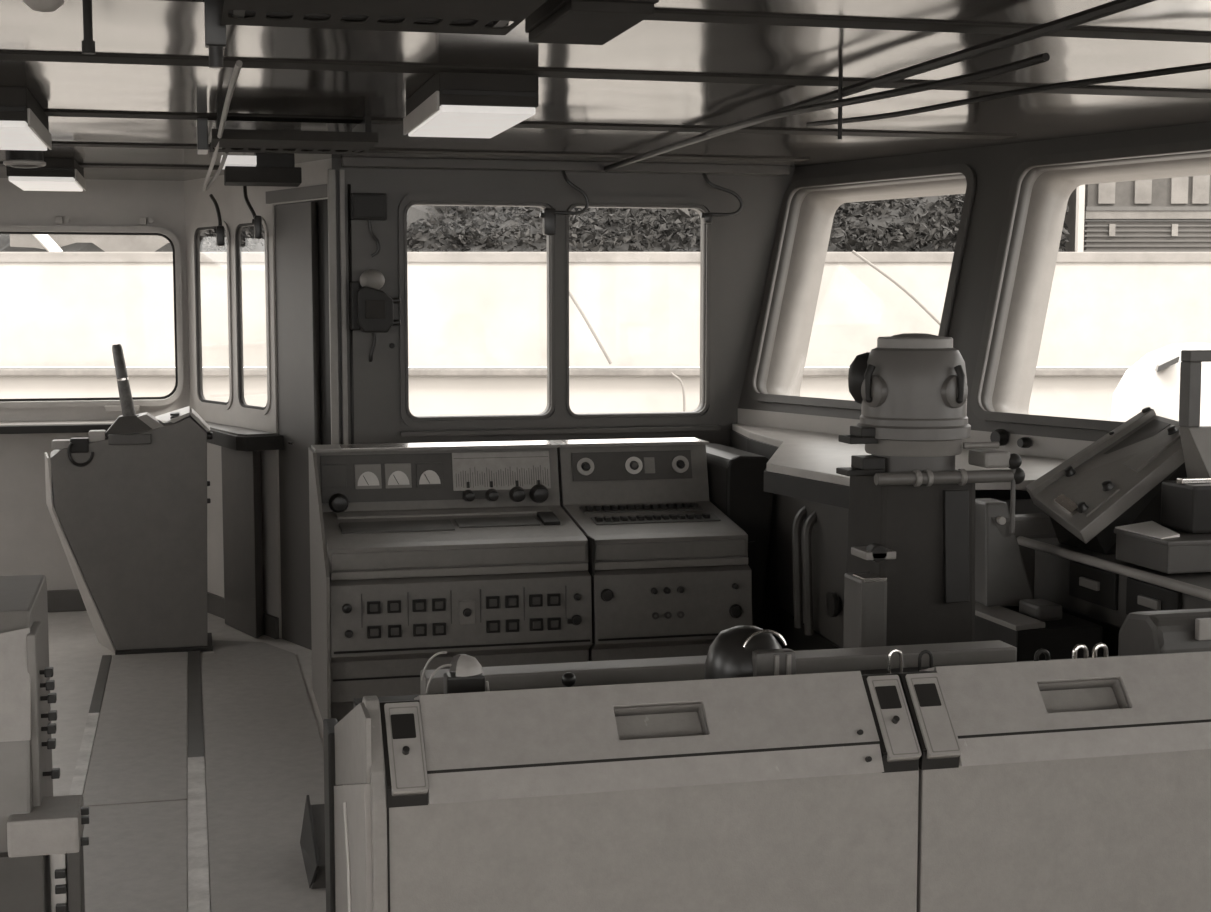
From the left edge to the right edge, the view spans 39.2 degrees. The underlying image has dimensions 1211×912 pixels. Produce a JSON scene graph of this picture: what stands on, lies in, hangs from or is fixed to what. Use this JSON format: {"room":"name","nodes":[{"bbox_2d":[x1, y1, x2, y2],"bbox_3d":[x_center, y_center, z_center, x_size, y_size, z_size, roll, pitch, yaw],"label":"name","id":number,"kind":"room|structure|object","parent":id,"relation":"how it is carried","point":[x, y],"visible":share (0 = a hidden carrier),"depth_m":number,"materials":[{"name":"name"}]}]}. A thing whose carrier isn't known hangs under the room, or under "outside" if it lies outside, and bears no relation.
{"room":"control cabin","nodes":[
{"label":"control cabin","id":0,"kind":"room"},
{"bbox_2d":[0,178,188,589],"bbox_3d":[-3.440,-0.290,8.582,2.600,2.210,0.090,-1,5,-14],"label":"wall","id":1,"kind":"structure","parent":0,"point":[30,543],"depth_m":8.70,"materials":[{"name":"metal"}]},
{"bbox_2d":[47,589,86,611],"bbox_3d":[-3.425,0.761,8.615,2.600,0.110,0.040,-1,5,-14],"label":"baseboard","id":2,"kind":"structure","parent":1,"relation":"attached to","point":[57,600],"depth_m":8.75,"materials":[{"name":"grey metal"}]},
{"bbox_2d":[0,420,166,433],"bbox_3d":[-3.399,-0.133,8.428,2.600,0.045,0.255,-1,5,-14],"label":"shelf","id":3,"kind":"object","parent":1,"relation":"attached to","point":[74,426],"visible":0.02,"depth_m":8.48,"materials":[{"name":"grey metal"}]},
{"bbox_2d":[0,225,183,407],"bbox_3d":[-3.339,-0.698,8.541,2.355,0.920,0.095,-1,5,-14],"label":"window","id":4,"kind":"structure","parent":1,"relation":"in","point":[42,229],"depth_m":8.72,"materials":[{"name":"paint"}]},
{"bbox_2d":[48,611,323,911],"bbox_3d":[-0.068,1.321,3.775,6.800,0.120,11.500,-1,5,-14],"label":"floor","id":5,"kind":"structure","parent":0,"point":[75,651],"depth_m":7.35,"materials":[{"name":"grey"}]},
{"bbox_2d":[0,575,89,911],"bbox_3d":[-1.230,0.788,3.042,0.618,1.075,0.510,-1,5,-14],"label":"control console","id":6,"kind":"object","parent":5,"relation":"on","point":[42,841],"visible":1,"depth_m":2.88,"materials":[{"name":"grey metal"}]},
{"bbox_2d":[69,655,111,794],"bbox_3d":[-1.738,1.089,5.597,0.041,0.008,4.260,-1,5,-14],"label":"tape stripe","id":7,"kind":"object","parent":5,"relation":"on","point":[80,774],"visible":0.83,"depth_m":6.31,"materials":[{"name":"grey plastic"}]},
{"bbox_2d":[45,344,212,654],"bbox_3d":[-2.184,0.187,7.798,0.753,1.402,0.350,-1,5,-14],"label":"pedestal","id":8,"kind":"object","parent":5,"relation":"on","point":[129,499],"visible":1,"depth_m":7.69,"materials":[{"name":"metal"}]},
{"bbox_2d":[52,430,105,452],"bbox_3d":[-2.363,-0.065,7.627,0.230,0.095,0.110,-1,5,-14],"label":"switch","id":9,"kind":"object","parent":8,"relation":"attached to","point":[96,442],"depth_m":7.59,"materials":[{"name":"paint"}]},
{"bbox_2d":[83,652,186,806],"bbox_3d":[-1.783,1.002,6.560,0.328,0.006,2.360,-1,5,-14],"label":"mat","id":10,"kind":"object","parent":5,"relation":"on","point":[139,754],"visible":0.86,"depth_m":6.26,"materials":[{"name":"rubber"}]},
{"bbox_2d":[83,800,186,911],"bbox_3d":[-1.321,1.174,4.686,0.328,0.006,1.485,-1,5,-14],"label":"mat","id":11,"kind":"object","parent":5,"relation":"on","point":[135,856],"visible":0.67,"depth_m":4.87,"materials":[{"name":"rubber"}]},
{"bbox_2d":[188,651,209,911],"bbox_3d":[-1.368,1.081,5.687,0.056,0.008,4.260,-1,5,-14],"label":"floor strip","id":12,"kind":"object","parent":5,"relation":"on","point":[198,870],"visible":1,"depth_m":5.44,"materials":[{"name":"grey plastic"}]},
{"bbox_2d":[221,446,263,637],"bbox_3d":[-1.741,0.401,8.212,0.070,0.900,0.436,-3,6,-32],"label":"locker","id":13,"kind":"object","parent":5,"relation":"on","point":[241,470],"visible":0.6,"depth_m":8.14,"materials":[{"name":"grey metal"}]},
{"bbox_2d":[201,640,325,911],"bbox_3d":[-1.214,1.048,6.053,0.414,0.006,4.100,-1,5,-14],"label":"mat","id":14,"kind":"object","parent":5,"relation":"on","point":[264,749],"visible":0.94,"depth_m":5.72,"materials":[{"name":"rubber"}]},
{"bbox_2d":[300,795,325,888],"bbox_3d":[-0.788,1.086,4.823,0.132,0.144,0.408,-1,5,-14],"label":"holder","id":15,"kind":"object","parent":14,"relation":"on","point":[312,840],"visible":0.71,"depth_m":4.81,"materials":[{"name":"grey metal"}]},
{"bbox_2d":[308,440,591,721],"bbox_3d":[-0.626,0.480,6.688,0.998,1.022,0.850,-1,5,-14],"label":"console","id":16,"kind":"object","parent":5,"relation":"on","point":[419,551],"visible":0.98,"depth_m":6.40,"materials":[{"name":"metal"}]},
{"bbox_2d":[323,671,921,911],"bbox_3d":[-0.012,0.833,3.038,0.908,0.985,0.746,-1,5,-14],"label":"desk","id":17,"kind":"object","parent":5,"relation":"on","point":[797,792],"visible":1,"depth_m":2.69,"materials":[{"name":"grey metal"}]},
{"bbox_2d":[421,651,489,693],"bbox_3d":[-0.250,0.387,2.828,0.104,0.113,0.084,-1,5,-14],"label":"desk lamp","id":18,"kind":"object","parent":17,"relation":"on","point":[468,677],"visible":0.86,"depth_m":2.80,"materials":[{"name":"grey metal"}]},
{"bbox_2d":[450,654,482,676],"bbox_3d":[-0.229,0.347,2.829,0.051,0.035,0.072,-1,5,-14],"label":"hood","id":19,"kind":"object","parent":18,"relation":"attached to","point":[464,665],"depth_m":2.81,"materials":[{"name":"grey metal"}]},
{"bbox_2d":[561,672,575,686],"bbox_3d":[-0.064,0.392,2.977,0.026,0.026,0.026,-1,5,-14],"label":"knob","id":20,"kind":"object","parent":17,"relation":"on","point":[568,679],"visible":0.99,"depth_m":2.97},
{"bbox_2d":[420,640,1016,694],"bbox_3d":[0.232,0.427,3.221,1.160,0.090,0.075,-1,5,-14],"label":"rail","id":21,"kind":"object","parent":17,"relation":"on","point":[997,651],"visible":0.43,"depth_m":3.18,"materials":[{"name":"grey metal"}]},
{"bbox_2d":[705,625,795,678],"bbox_3d":[0.248,0.362,2.981,0.144,0.135,0.161,-1,5,-14],"label":"desk lamp","id":22,"kind":"object","parent":17,"relation":"on","point":[739,651],"visible":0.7,"depth_m":2.93,"materials":[{"name":"silver metal"}]},
{"bbox_2d":[550,437,751,660],"bbox_3d":[0.171,0.462,6.880,0.634,1.022,0.834,-1,5,-14],"label":"console","id":23,"kind":"object","parent":5,"relation":"on","point":[670,572],"visible":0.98,"depth_m":6.57,"materials":[{"name":"metal"}]},
{"bbox_2d":[706,443,773,627],"bbox_3d":[0.522,0.453,7.264,0.209,0.970,0.678,-1,5,-14],"label":"base cabinet","id":24,"kind":"object","parent":5,"relation":"on","point":[735,476],"visible":0.31,"depth_m":6.95,"materials":[{"name":"metal"}]},
{"bbox_2d":[732,447,1056,650],"bbox_3d":[0.986,0.515,6.804,0.680,0.930,2.200,-1,5,-14],"label":"locker","id":25,"kind":"object","parent":5,"relation":"on","point":[807,563],"visible":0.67,"depth_m":6.43,"materials":[{"name":"metal"}]},
{"bbox_2d":[730,424,1065,508],"bbox_3d":[0.799,0.027,6.491,1.075,0.100,2.635,-3,6,-30],"label":"shelf","id":26,"kind":"object","parent":25,"relation":"on","point":[801,464],"visible":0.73,"depth_m":5.99,"materials":[{"name":"metal"}]},
{"bbox_2d":[836,333,1024,647],"bbox_3d":[0.802,0.447,4.337,0.450,1.517,0.316,-1,5,-14],"label":"binnacle","id":27,"kind":"object","parent":5,"relation":"on","point":[909,577],"visible":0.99,"depth_m":4.21,"materials":[{"name":"metal"}]},
{"bbox_2d":[848,352,869,403],"bbox_3d":[0.666,-0.196,4.322,0.095,0.136,0.136,2,5,16],"label":"sphere","id":28,"kind":"object","parent":27,"relation":"attached to","point":[857,369],"depth_m":4.28,"materials":[{"name":"paint"}]},
{"bbox_2d":[824,651,1210,911],"bbox_3d":[0.880,0.818,3.209,0.905,0.985,0.656,-1,5,-14],"label":"desk","id":29,"kind":"object","parent":5,"relation":"on","point":[1079,784],"visible":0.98,"depth_m":2.85,"materials":[{"name":"grey metal"}]},
{"bbox_2d":[888,649,902,672],"bbox_3d":[0.506,0.383,2.972,0.028,0.094,0.006,-1,5,-14],"label":"loop","id":30,"kind":"object","parent":29,"relation":"on","point":[892,651],"visible":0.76,"depth_m":2.97,"materials":[{"name":"silver metal"}]},
{"bbox_2d":[918,650,932,671],"bbox_3d":[0.561,0.384,2.986,0.028,0.089,0.006,-1,5,-14],"label":"loop","id":31,"kind":"object","parent":29,"relation":"on","point":[928,652],"visible":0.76,"depth_m":2.98,"materials":[{"name":"paint"}]},
{"bbox_2d":[1072,644,1087,658],"bbox_3d":[0.853,0.380,3.057,0.031,0.085,0.009,-1,5,-14],"label":"loop","id":32,"kind":"object","parent":29,"relation":"on","point":[1083,647],"visible":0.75,"depth_m":3.05,"materials":[{"name":"silver metal"}]},
{"bbox_2d":[1092,643,1107,657],"bbox_3d":[0.892,0.379,3.067,0.031,0.085,0.009,-1,5,-14],"label":"loop","id":33,"kind":"object","parent":29,"relation":"on","point":[1097,646],"visible":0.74,"depth_m":3.06,"materials":[{"name":"silver metal"}]},
{"bbox_2d":[975,498,1102,661],"bbox_3d":[1.198,0.639,5.073,0.295,1.000,0.630,-1,5,-14],"label":"box","id":34,"kind":"object","parent":5,"relation":"on","point":[1007,611],"visible":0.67,"depth_m":5.00,"materials":[{"name":"paint"}]},
{"bbox_2d":[1017,536,1210,656],"bbox_3d":[1.781,0.747,4.669,0.599,0.859,1.650,-1,5,-14],"label":"table","id":35,"kind":"object","parent":5,"relation":"on","point":[1101,589],"visible":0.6,"depth_m":4.91,"materials":[{"name":"grey metal"}]},
{"bbox_2d":[1026,407,1186,553],"bbox_3d":[1.539,0.075,5.092,0.477,0.416,0.403,-1,5,-14],"label":"display","id":36,"kind":"object","parent":35,"relation":"on","point":[1116,480],"visible":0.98,"depth_m":5.03,"materials":[{"name":"grey metal"}]},
{"bbox_2d":[1114,527,1210,573],"bbox_3d":[1.678,0.259,4.779,0.395,0.090,0.280,-1,5,-14],"label":"instrument case","id":37,"kind":"object","parent":35,"relation":"on","point":[1189,552],"visible":0.97,"depth_m":4.64,"materials":[{"name":"grey metal"}]},
{"bbox_2d":[1115,521,1179,538],"bbox_3d":[1.542,0.206,4.759,0.118,0.017,0.235,-1,5,-14],"label":"paper sheet","id":38,"kind":"object","parent":37,"relation":"on","point":[1150,528],"visible":1,"depth_m":4.77,"materials":[{"name":"paper"}]},
{"bbox_2d":[1160,350,1210,533],"bbox_3d":[1.763,-0.047,4.837,0.320,0.506,0.205,-1,5,-14],"label":"monitor","id":39,"kind":"object","parent":37,"relation":"on","point":[1185,502],"visible":0.99,"depth_m":4.82,"materials":[{"name":"grey metal"}]},
{"bbox_2d":[1118,608,1210,655],"bbox_3d":[1.356,0.795,3.765,0.415,0.928,0.185,-1,5,-14],"label":"console","id":40,"kind":"object","parent":5,"relation":"on","point":[1185,630],"visible":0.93,"depth_m":3.64,"materials":[{"name":"metal"}]},
{"bbox_2d":[184,158,331,638],"bbox_3d":[-1.668,-0.251,8.151,0.018,2.210,1.716,-4,6,-35],"label":"wall","id":41,"kind":"structure","parent":0,"point":[199,207],"depth_m":8.23,"materials":[{"name":"metal"}]},
{"bbox_2d":[0,162,224,169],"bbox_3d":[-3.009,-1.306,7.566,3.000,0.011,0.150,-1,5,-14],"label":"trim","id":42,"kind":"structure","parent":41,"relation":"attached to","point":[1,163],"depth_m":7.77,"materials":[{"name":"metal"}]},
{"bbox_2d":[192,221,232,409],"bbox_3d":[-1.964,-0.705,8.530,0.027,0.929,0.474,-4,6,-35],"label":"window","id":43,"kind":"structure","parent":41,"relation":"in","point":[198,227],"depth_m":8.67,"materials":[{"name":"paint"}]},
{"bbox_2d":[209,194,224,245],"bbox_3d":[-1.894,-1.151,8.296,0.054,0.256,0.110,-2,6,-25],"label":"lead","id":44,"kind":"object","parent":41,"relation":"attached to","point":[219,231],"visible":1,"depth_m":8.26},
{"bbox_2d":[207,592,278,638],"bbox_3d":[-1.865,0.777,8.496,0.020,0.100,1.080,-4,6,-35],"label":"baseboard","id":45,"kind":"structure","parent":41,"relation":"attached to","point":[215,603],"depth_m":8.56,"materials":[{"name":"grey metal"}]},
{"bbox_2d":[205,421,283,450],"bbox_3d":[-1.908,-0.106,8.297,0.202,0.075,1.168,-4,6,-35],"label":"shelf","id":46,"kind":"object","parent":41,"relation":"attached to","point":[231,437],"visible":0.78,"depth_m":7.87,"materials":[{"name":"metal"}]},
{"bbox_2d":[233,218,270,414],"bbox_3d":[-1.682,-0.668,8.128,0.027,0.929,0.399,-4,6,-35],"label":"window","id":47,"kind":"structure","parent":41,"relation":"in","point":[239,224],"depth_m":8.24,"materials":[{"name":"paint"}]},
{"bbox_2d":[243,186,261,238],"bbox_3d":[-1.646,-1.136,7.921,0.049,0.255,0.158,-3,6,-31],"label":"lead","id":48,"kind":"object","parent":41,"relation":"attached to","point":[257,221],"visible":1,"depth_m":7.87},
{"bbox_2d":[266,184,327,203],"bbox_3d":[-1.380,-1.174,7.620,0.020,0.055,0.656,-4,6,-35],"label":"trim","id":49,"kind":"structure","parent":41,"relation":"attached to","point":[316,191],"depth_m":7.60,"materials":[{"name":"paint"}]},
{"bbox_2d":[274,184,353,649],"bbox_3d":[-1.353,-0.160,7.762,0.071,2.100,0.766,-4,6,-35],"label":"door","id":50,"kind":"structure","parent":41,"relation":"in","point":[301,228],"depth_m":7.77,"materials":[{"name":"paint"}]},
{"bbox_2d":[332,158,794,446],"bbox_3d":[-0.165,-0.213,7.741,2.120,2.210,0.090,-1,5,-14],"label":"wall","id":51,"kind":"structure","parent":0,"point":[745,240],"depth_m":7.65,"materials":[{"name":"metal"}]},
{"bbox_2d":[327,169,347,444],"bbox_3d":[-1.163,-0.160,7.430,0.072,2.160,0.045,-1,5,-14],"label":"trim","id":52,"kind":"structure","parent":51,"relation":"attached to","point":[331,182],"depth_m":7.37,"materials":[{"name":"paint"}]},
{"bbox_2d":[350,193,386,256],"bbox_3d":[-1.028,-1.000,7.376,0.155,0.276,0.066,-1,5,-14],"label":"junction box","id":53,"kind":"object","parent":51,"relation":"attached to","point":[363,206],"visible":1,"depth_m":7.34,"materials":[{"name":"paint"}]},
{"bbox_2d":[350,269,400,361],"bbox_3d":[-0.997,-0.608,7.382,0.211,0.401,0.138,-1,5,-14],"label":"telephone","id":54,"kind":"object","parent":51,"relation":"attached to","point":[371,308],"visible":1,"depth_m":7.32,"materials":[{"name":"paint"}]},
{"bbox_2d":[403,201,554,419],"bbox_3d":[-0.563,-0.645,7.574,0.670,0.960,0.078,-1,5,-14],"label":"window","id":55,"kind":"structure","parent":51,"relation":"in","point":[552,310],"depth_m":7.54,"materials":[{"name":"paint"}]},
{"bbox_2d":[398,193,715,428],"bbox_3d":[-0.202,-0.648,7.636,1.447,1.035,0.018,-1,5,-14],"label":"window frame","id":56,"kind":"structure","parent":51,"relation":"attached to","point":[559,417],"depth_m":7.63,"materials":[{"name":"paint"}]},
{"bbox_2d":[400,425,720,436],"bbox_3d":[-0.191,-0.112,7.666,1.470,0.022,0.060,-1,5,-14],"label":"trim","id":57,"kind":"structure","parent":51,"relation":"attached to","point":[662,428],"depth_m":7.63,"materials":[{"name":"paint"}]},
{"bbox_2d":[539,171,588,235],"bbox_3d":[-0.184,-1.123,7.542,0.220,0.289,0.054,-1,5,-14],"label":"lead","id":58,"kind":"object","parent":51,"relation":"hanging from","point":[548,215],"visible":1,"depth_m":7.52,"materials":[{"name":"plastic"}]},
{"bbox_2d":[341,157,789,175],"bbox_3d":[-0.152,-1.285,7.548,2.020,0.040,0.100,-1,5,-14],"label":"trim","id":59,"kind":"structure","parent":51,"relation":"attached to","point":[346,162],"depth_m":7.48,"materials":[{"name":"paint"}]},
{"bbox_2d":[566,203,709,417],"bbox_3d":[0.142,-0.661,7.746,0.672,0.960,0.078,-1,5,-14],"label":"window","id":60,"kind":"structure","parent":51,"relation":"in","point":[707,254],"depth_m":7.73,"materials":[{"name":"paint"}]},
{"bbox_2d":[700,173,742,223],"bbox_3d":[0.527,-1.169,7.713,0.194,0.229,0.054,-1,5,-14],"label":"lead","id":61,"kind":"object","parent":51,"relation":"hanging from","point":[707,218],"visible":1,"depth_m":7.69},
{"bbox_2d":[0,0,1210,180],"bbox_3d":[-0.020,-0.991,3.575,6.900,0.100,11.500,-1,5,-14],"label":"ceiling","id":62,"kind":"structure","parent":0,"point":[120,27],"depth_m":4.70,"materials":[{"name":"paint"}]},
{"bbox_2d":[3,150,45,167],"bbox_3d":[-2.103,-1.109,6.153,0.148,0.135,0.148,-1,5,-14],"label":"ceiling lamp","id":63,"kind":"object","parent":62,"relation":"hanging from","point":[14,158],"depth_m":6.10,"materials":[{"name":"metal"}]},
{"bbox_2d":[0,86,51,150],"bbox_3d":[-1.917,-1.036,5.242,0.338,0.115,0.804,-1,5,-14],"label":"ceiling light","id":64,"kind":"object","parent":62,"relation":"attached to","point":[24,125],"visible":1,"depth_m":5.01,"materials":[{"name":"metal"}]},
{"bbox_2d":[0,120,46,150],"bbox_3d":[-1.922,-0.989,5.250,0.318,0.020,0.782,-1,5,-14],"label":"diffuser","id":65,"kind":"object","parent":64,"relation":"attached to","point":[14,134],"depth_m":5.20,"materials":[{"name":"plastic"}]},
{"bbox_2d":[23,0,64,11],"bbox_3d":[-1.036,-0.859,3.130,0.100,0.082,0.100,-1,5,-14],"label":"ceiling lamp","id":66,"kind":"object","parent":62,"relation":"attached to","point":[36,5],"visible":1,"depth_m":3.11,"materials":[{"name":"paint"}]},
{"bbox_2d":[6,158,85,190],"bbox_3d":[-2.512,-1.265,7.659,0.288,0.100,0.704,-1,5,-14],"label":"ceiling light","id":67,"kind":"object","parent":62,"relation":"attached to","point":[59,174],"visible":0.97,"depth_m":7.35,"materials":[{"name":"plastic"}]},
{"bbox_2d":[8,176,82,190],"bbox_3d":[-2.517,-1.226,7.667,0.268,0.020,0.682,-1,5,-14],"label":"diffuser","id":68,"kind":"object","parent":67,"relation":"attached to","point":[26,183],"depth_m":7.47,"materials":[{"name":"plastic"}]},
{"bbox_2d":[81,0,94,54],"bbox_3d":[-1.003,-0.848,3.294,0.025,0.134,0.025,-1,5,-14],"label":"ceiling hook","id":69,"kind":"object","parent":62,"relation":"hanging from","point":[88,45],"visible":1,"depth_m":3.29,"materials":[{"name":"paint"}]},
{"bbox_2d":[197,118,207,154],"bbox_3d":[-1.368,-1.087,5.767,0.035,0.110,0.200,-1,5,-14],"label":"bracket","id":70,"kind":"object","parent":62,"relation":"hanging from","point":[202,123],"visible":1,"depth_m":5.67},
{"bbox_2d":[204,0,226,68],"bbox_3d":[-0.757,-0.835,3.299,0.040,0.160,0.050,-1,5,-14],"label":"bracket","id":71,"kind":"object","parent":62,"relation":"hanging from","point":[215,33],"visible":0.96,"depth_m":3.28,"materials":[{"name":"metal"}]},
{"bbox_2d":[202,60,242,190],"bbox_3d":[-1.369,-1.081,5.974,0.021,0.038,4.300,-1,5,-14],"label":"ceiling pipe","id":72,"kind":"object","parent":62,"relation":"attached to","point":[238,65],"visible":0.98,"depth_m":4.82,"materials":[{"name":"grey metal"}]},
{"bbox_2d":[206,152,228,190],"bbox_3d":[-1.613,-1.173,7.043,0.024,0.027,2.001,-1,5,-15],"label":"ceiling pipe","id":73,"kind":"object","parent":72,"relation":"attached to","point":[225,154],"visible":0.95,"depth_m":6.80,"materials":[{"name":"grey metal"}]},
{"bbox_2d":[220,153,301,186],"bbox_3d":[-1.446,-1.204,7.133,0.325,0.125,0.300,-1,5,-14],"label":"ceiling light","id":74,"kind":"object","parent":62,"relation":"attached to","point":[260,169],"visible":0.91,"depth_m":7.05,"materials":[{"name":"paint"}]},
{"bbox_2d":[220,155,256,168],"bbox_3d":[-1.534,-1.225,7.099,0.140,0.038,0.280,-1,5,-14],"label":"diffuser","id":75,"kind":"object","parent":74,"relation":"attached to","point":[232,161],"depth_m":6.97,"materials":[{"name":"plastic"}]},
{"bbox_2d":[210,112,377,154],"bbox_3d":[-1.079,-1.105,5.837,0.540,0.087,0.508,-1,5,-14],"label":"cable tray","id":76,"kind":"object","parent":62,"relation":"hanging from","point":[361,138],"visible":1,"depth_m":5.67,"materials":[{"name":"metal"}]},
{"bbox_2d":[221,0,546,34],"bbox_3d":[-0.417,-0.854,3.107,0.550,0.087,0.408,-1,5,-14],"label":"cable tray","id":77,"kind":"object","parent":62,"relation":"hanging from","point":[485,17],"visible":1,"depth_m":3.13,"materials":[{"name":"metal"}]},
{"bbox_2d":[403,72,538,137],"bbox_3d":[-0.400,-1.007,4.904,0.278,0.110,0.724,-1,5,-14],"label":"ceiling light","id":78,"kind":"object","parent":62,"relation":"attached to","point":[449,104],"visible":0.99,"depth_m":4.59,"materials":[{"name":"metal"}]},
{"bbox_2d":[408,105,535,137],"bbox_3d":[-0.398,-0.963,4.914,0.258,0.020,0.702,-1,5,-14],"label":"diffuser","id":79,"kind":"object","parent":78,"relation":"attached to","point":[455,121],"depth_m":4.78,"materials":[{"name":"plastic"}]},
{"bbox_2d":[44,110,1016,139],"bbox_3d":[-1.210,-1.135,5.698,5.600,0.011,0.140,-1,5,-14],"label":"trim","id":80,"kind":"structure","parent":62,"relation":"attached to","point":[59,113],"depth_m":5.94,"materials":[{"name":"metal"}]},
{"bbox_2d":[525,0,658,44],"bbox_3d":[-0.033,-0.873,3.301,0.170,0.085,0.424,-1,5,-14],"label":"ceiling light","id":81,"kind":"object","parent":62,"relation":"attached to","point":[583,22],"visible":0.93,"depth_m":3.23,"materials":[{"name":"metal"}]},
{"bbox_2d":[0,51,1210,97],"bbox_3d":[-0.671,-1.020,4.446,6.050,0.011,0.130,-1,5,-14],"label":"ceiling pipe","id":82,"kind":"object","parent":62,"relation":"attached to","point":[4,55],"depth_m":4.55,"materials":[{"name":"metal"}]},
{"bbox_2d":[161,0,1210,42],"bbox_3d":[-0.221,-0.939,3.561,6.500,0.011,0.100,-1,5,-14],"label":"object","id":83,"kind":"structure","parent":62,"relation":"attached to","point":[659,15],"depth_m":3.77,"materials":[{"name":"metal"}]},
{"bbox_2d":[838,76,842,139],"bbox_3d":[0.645,-0.956,4.672,0.012,0.170,0.012,-1,5,-14],"label":"ceiling hook","id":84,"kind":"object","parent":62,"relation":"hanging from","point":[840,79],"visible":1,"depth_m":4.67,"materials":[{"name":"paint"}]},
{"bbox_2d":[706,53,1049,135],"bbox_3d":[0.628,-0.980,4.741,0.084,0.065,2.154,-2,5,-16],"label":"ceiling pipe","id":85,"kind":"object","parent":62,"relation":"attached to","point":[1044,57],"visible":1,"depth_m":4.29,"materials":[{"name":"metal"}]},
{"bbox_2d":[604,0,1155,171],"bbox_3d":[0.558,-1.044,5.118,0.037,0.041,5.021,-1,5,-13],"label":"ceiling pipe","id":86,"kind":"object","parent":62,"relation":"attached to","point":[1116,6],"visible":0.79,"depth_m":3.99,"materials":[{"name":"metal"}]},
{"bbox_2d":[806,62,1210,126],"bbox_3d":[1.020,-0.988,4.710,0.193,0.048,1.818,-3,6,-29],"label":"cable","id":87,"kind":"object","parent":62,"relation":"attached to","point":[1204,66],"visible":0.97,"depth_m":4.40,"materials":[{"name":"paint"}]},
{"bbox_2d":[738,122,1210,490],"bbox_3d":[1.813,-0.083,6.209,0.319,2.230,4.180,-3,6,-31],"label":"wall","id":88,"kind":"structure","parent":0,"point":[994,167],"depth_m":6.68,"materials":[{"name":"paint"}]},
{"bbox_2d":[52,142,808,160],"bbox_3d":[-1.669,-1.233,6.765,5.220,0.011,0.120,-1,5,-14],"label":"trim","id":89,"kind":"structure","parent":88,"relation":"attached to","point":[74,144],"depth_m":7.04,"materials":[{"name":"metal"}]},
{"bbox_2d":[747,164,976,409],"bbox_3d":[1.176,-0.693,7.371,0.505,1.062,1.255,-3,6,-31],"label":"window","id":90,"kind":"structure","parent":88,"relation":"in","point":[818,209],"depth_m":7.82,"materials":[{"name":"grey metal"}]},
{"bbox_2d":[990,429,1008,445],"bbox_3d":[1.485,-0.070,6.398,0.050,0.063,0.063,-3,6,-31],"label":"knob","id":91,"kind":"object","parent":88,"relation":"attached to","point":[1001,436],"visible":0.87,"depth_m":6.38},
{"bbox_2d":[1017,437,1031,447],"bbox_3d":[1.552,-0.050,6.288,0.050,0.040,0.040,-3,6,-31],"label":"knob","id":92,"kind":"object","parent":88,"relation":"attached to","point":[1024,442],"visible":1,"depth_m":6.27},
{"bbox_2d":[970,139,1210,431],"bbox_3d":[1.933,-0.578,6.121,0.505,1.062,1.255,-3,6,-31],"label":"window","id":93,"kind":"structure","parent":88,"relation":"in","point":[1051,191],"depth_m":6.59,"materials":[{"name":"grey metal"}]},
{"label":"outside","id":94,"kind":"structure","parent":0,"visible":0},
{"bbox_2d":[0,194,1069,251],"bbox_3d":[-8.975,-4.997,35.842,42.052,5.098,20.494,0,5,0],"label":"trees","id":95,"kind":"object","parent":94,"point":[415,212],"visible":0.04,"depth_m":27.05,"materials":[{"name":"plant"}]},
{"bbox_2d":[32,234,62,251],"bbox_3d":[-8.900,-3.576,26.384,0.934,1.019,0.179,0,5,0],"label":"crane jib","id":96,"kind":"object","parent":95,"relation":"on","point":[45,240],"visible":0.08,"depth_m":26.34,"materials":[{"name":"white paint"}]},
{"bbox_2d":[10,234,169,251],"bbox_3d":[-8.050,-3.505,27.796,2.900,0.700,2.200,0,5,0],"label":"shed","id":97,"kind":"object","parent":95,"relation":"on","point":[107,243],"visible":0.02,"depth_m":26.80,"materials":[{"name":"concrete"}]},
{"bbox_2d":[1059,175,1210,251],"bbox_3d":[17.750,-5.211,37.631,16.500,3.700,8.100,0,5,0],"label":"building","id":98,"kind":"structure","parent":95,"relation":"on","point":[1165,214],"depth_m":33.69,"materials":[{"name":"concrete"}]},
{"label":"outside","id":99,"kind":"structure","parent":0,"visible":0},
{"bbox_3d":[6.354,1.669,5.336,9.200,0.100,11.000,-1,5,-14],"label":"trim","id":100,"kind":"structure","parent":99,"visible":0},
{"bbox_2d":[1111,343,1210,425],"bbox_3d":[2.989,0.363,8.710,0.840,1.885,0.820,-1,5,-14],"label":"cowl","id":101,"kind":"object","parent":100,"relation":"on","point":[1153,381],"visible":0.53,"depth_m":8.44,"materials":[{"name":"white paint"}]},
{"bbox_3d":[0.000,7.767,0.713,120.000,0.400,120.000,-1,5,-14],"label":"water","id":102,"kind":"object","parent":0,"visible":0},
{"bbox_2d":[0,252,1210,420],"bbox_3d":[0.000,1.096,25.808,80.000,8.300,1.800,0,5,0],"label":"wall","id":103,"kind":"structure","parent":102,"relation":"on","point":[58,309],"depth_m":24.89,"materials":[{"name":"concrete"}]},
{"bbox_2d":[569,290,611,363],"bbox_3d":[-0.234,-1.867,24.547,0.669,1.092,0.061,0,5,-5],"label":"mooring rope","id":104,"kind":"object","parent":103,"relation":"hanging from","point":[570,293],"visible":0.94,"depth_m":24.53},
{"bbox_2d":[852,250,940,324],"bbox_3d":[4.277,-2.350,24.500,1.478,1.232,0.069,0,5,-2],"label":"mooring rope","id":105,"kind":"object","parent":103,"relation":"hanging from","point":[919,303],"visible":0.87,"depth_m":24.46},
{"bbox_2d":[1075,185,1084,251],"bbox_3d":[7.285,-3.631,26.102,0.090,1.060,0.150,0,5,0],"label":"post","id":106,"kind":"object","parent":103,"relation":"on","point":[1080,191],"visible":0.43,"depth_m":26.04,"materials":[{"name":"metal"}]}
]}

